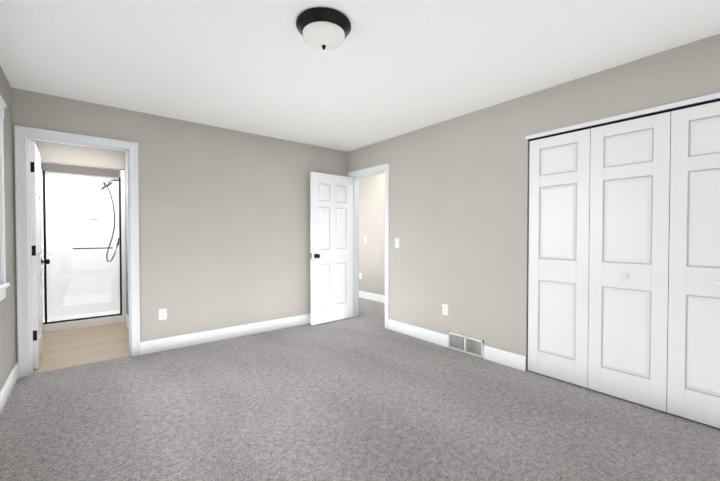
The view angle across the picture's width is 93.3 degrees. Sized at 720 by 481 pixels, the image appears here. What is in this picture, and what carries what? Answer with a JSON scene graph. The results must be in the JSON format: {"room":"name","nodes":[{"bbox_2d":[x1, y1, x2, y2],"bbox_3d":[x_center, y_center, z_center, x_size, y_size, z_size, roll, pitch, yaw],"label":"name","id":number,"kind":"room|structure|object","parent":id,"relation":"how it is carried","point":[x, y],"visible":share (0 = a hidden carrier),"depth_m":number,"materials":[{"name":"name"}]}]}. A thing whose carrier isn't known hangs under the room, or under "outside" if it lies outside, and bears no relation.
{"room":"empty bedroom","nodes":[
{"label":"empty bedroom","id":0,"kind":"room"},
{"bbox_2d":[0,66,33,390],"bbox_3d":[-2.161,-0.041,1.816,0.140,2.440,7.660,-1,1,-39],"label":"wall","id":1,"kind":"structure","parent":0,"point":[7,337],"depth_m":2.65,"materials":[{"name":"paint"}]},
{"bbox_2d":[0,95,9,300],"bbox_3d":[-1.957,-0.274,1.656,0.090,1.400,2.070,-1,1,-39],"label":"window","id":2,"kind":"structure","parent":1,"relation":"in","point":[4,285],"depth_m":2.41,"materials":[{"name":"white wood"}]},
{"bbox_2d":[0,363,17,414],"bbox_3d":[-2.511,1.105,2.393,0.015,0.130,1.250,-1,1,-39],"label":"baseboard","id":3,"kind":"structure","parent":1,"relation":"attached to","point":[8,386],"depth_m":2.52,"materials":[{"name":"white wood"}]},
{"bbox_2d":[30,141,49,368],"bbox_3d":[-3.127,0.131,3.276,0.167,2.030,0.750,-1,1,-39],"label":"bathroom door","id":4,"kind":"structure","parent":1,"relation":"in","point":[36,241],"depth_m":3.05,"materials":[{"name":"white wood"}]},
{"bbox_2d":[34,140,123,177],"bbox_3d":[-3.614,-0.083,4.447,0.900,2.440,0.120,-1,1,-39],"label":"wall","id":5,"kind":"structure","parent":0,"point":[63,158],"depth_m":4.47,"materials":[{"name":"paint"}]},
{"bbox_2d":[33,323,128,373],"bbox_3d":[-3.377,1.192,4.157,1.160,0.100,2.520,-1,1,-39],"label":"floor","id":6,"kind":"structure","parent":0,"point":[71,348],"depth_m":3.69,"materials":[{"name":"brown wood"}]},
{"bbox_2d":[40,162,125,332],"bbox_3d":[-3.821,0.083,4.706,0.894,2.100,0.833,-1,1,-39],"label":"shower enclosure","id":7,"kind":"object","parent":6,"relation":"on","point":[83,248],"visible":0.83,"depth_m":4.91,"materials":[{"name":"white plastic"}]},
{"bbox_2d":[124,152,128,316],"bbox_3d":[-3.000,-0.084,4.498,0.120,2.440,2.430,-1,1,-39],"label":"wall","id":8,"kind":"structure","parent":0,"point":[125,153],"depth_m":4.59,"materials":[{"name":"paint"}]},
{"bbox_2d":[125,313,128,328],"bbox_3d":[-2.787,1.077,4.143,0.015,0.130,1.420,-1,1,-39],"label":"baseboard","id":9,"kind":"structure","parent":8,"relation":"attached to","point":[126,316],"depth_m":4.51,"materials":[{"name":"white wood"}]},
{"bbox_2d":[11,87,347,363],"bbox_3d":[-1.585,-0.076,4.002,3.500,2.440,0.120,-1,1,-39],"label":"wall","id":10,"kind":"structure","parent":0,"point":[224,227],"depth_m":3.83,"materials":[{"name":"paint"}]},
{"bbox_2d":[159,308,166,319],"bbox_3d":[-2.059,0.771,3.551,0.072,0.116,0.008,-1,1,-39],"label":"electrical outlet","id":11,"kind":"object","parent":10,"relation":"attached to","point":[162,314],"visible":1,"depth_m":3.55,"materials":[{"name":"white plastic"}]},
{"bbox_2d":[140,314,310,354],"bbox_3d":[-1.198,1.075,4.246,2.615,0.130,0.015,-1,1,-39],"label":"baseboard","id":12,"kind":"structure","parent":10,"relation":"attached to","point":[151,346],"depth_m":3.90,"materials":[{"name":"white wood"}]},
{"bbox_2d":[0,297,719,480],"bbox_3d":[-0.324,1.205,3.318,4.860,0.100,7.660,-1,1,-39],"label":"floor carpet","id":13,"kind":"object","parent":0,"point":[365,395],"visible":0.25,"depth_m":2.21,"materials":[{"name":"grey carpet"}]},
{"bbox_2d":[0,0,719,151],"bbox_3d":[-0.324,-1.335,3.277,4.860,0.100,7.660,-1,1,-39],"label":"ceiling","id":14,"kind":"structure","parent":0,"point":[386,69],"depth_m":2.32,"materials":[{"name":"paint"}]},
{"bbox_2d":[296,7,350,50],"bbox_3d":[-0.212,-1.192,1.995,0.322,0.144,0.322,-1,1,-39],"label":"ceiling light","id":15,"kind":"object","parent":14,"relation":"attached to","point":[324,29],"visible":1,"depth_m":1.91,"materials":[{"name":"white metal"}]},
{"bbox_2d":[359,173,384,295],"bbox_3d":[0.762,-0.103,5.727,0.120,2.440,3.840,-1,1,-39],"label":"wall","id":16,"kind":"structure","parent":0,"point":[372,227],"depth_m":6.28,"materials":[{"name":"paint"}]},
{"bbox_2d":[359,291,384,302],"bbox_3d":[0.709,1.052,5.703,0.015,0.130,3.600,-1,1,-39],"label":"baseboard","id":17,"kind":"structure","parent":16,"relation":"attached to","point":[366,295],"depth_m":6.28,"materials":[{"name":"white wood"}]},
{"bbox_2d":[347,34,719,370],"bbox_3d":[0.885,-0.073,3.822,0.120,2.440,6.960,-1,1,-39],"label":"wall","id":18,"kind":"structure","parent":0,"point":[459,206],"depth_m":3.31,"materials":[{"name":"paint"}]},
{"bbox_2d":[310,172,352,325],"bbox_3d":[-0.368,0.108,4.720,0.721,2.030,0.167,-1,1,-39],"label":"bedroom door","id":19,"kind":"structure","parent":18,"relation":"in","point":[331,235],"depth_m":4.69,"materials":[{"name":"white wood"}]},
{"bbox_2d":[395,238,399,247],"bbox_3d":[0.463,0.030,4.242,0.012,0.116,0.072,-1,1,-39],"label":"light switch","id":20,"kind":"object","parent":18,"relation":"attached to","point":[397,242],"visible":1,"depth_m":4.24,"materials":[{"name":"white plastic"}]},
{"bbox_2d":[388,319,447,346],"bbox_3d":[0.660,1.079,4.013,0.015,0.130,0.920,-1,1,-39],"label":"baseboard","id":21,"kind":"structure","parent":18,"relation":"attached to","point":[441,339],"depth_m":3.96,"materials":[{"name":"white wood"}]},
{"bbox_2d":[442,304,447,314],"bbox_3d":[0.923,0.749,3.686,0.008,0.116,0.072,-1,1,-39],"label":"electrical outlet","id":22,"kind":"object","parent":18,"relation":"attached to","point":[444,309],"visible":1,"depth_m":3.69,"materials":[{"name":"white plastic"}]},
{"bbox_2d":[448,332,483,357],"bbox_3d":[1.079,1.065,3.490,0.018,0.170,0.410,-1,1,-39],"label":"air vent","id":23,"kind":"object","parent":18,"relation":"in","point":[467,344],"visible":1,"depth_m":3.48,"materials":[{"name":"white metal"}]},
{"bbox_2d":[483,345,525,370],"bbox_3d":[1.339,1.092,3.171,0.015,0.130,0.405,-1,1,-39],"label":"baseboard","id":24,"kind":"structure","parent":18,"relation":"attached to","point":[510,359],"depth_m":3.15,"materials":[{"name":"white wood"}]},
{"bbox_2d":[526,92,719,139],"bbox_3d":[2.054,-0.891,2.255,0.012,0.032,1.892,-1,1,-39],"label":"door frame","id":25,"kind":"structure","parent":18,"relation":"attached to","point":[717,95],"depth_m":2.41,"materials":[{"name":"white wood"}]},
{"bbox_2d":[528,98,719,427],"bbox_3d":[2.063,0.141,2.277,0.066,2.036,1.866,-1,1,-39],"label":"closet doors","id":26,"kind":"structure","parent":18,"relation":"in","point":[624,266],"depth_m":2.43,"materials":[{"name":"white wood"}]}
]}

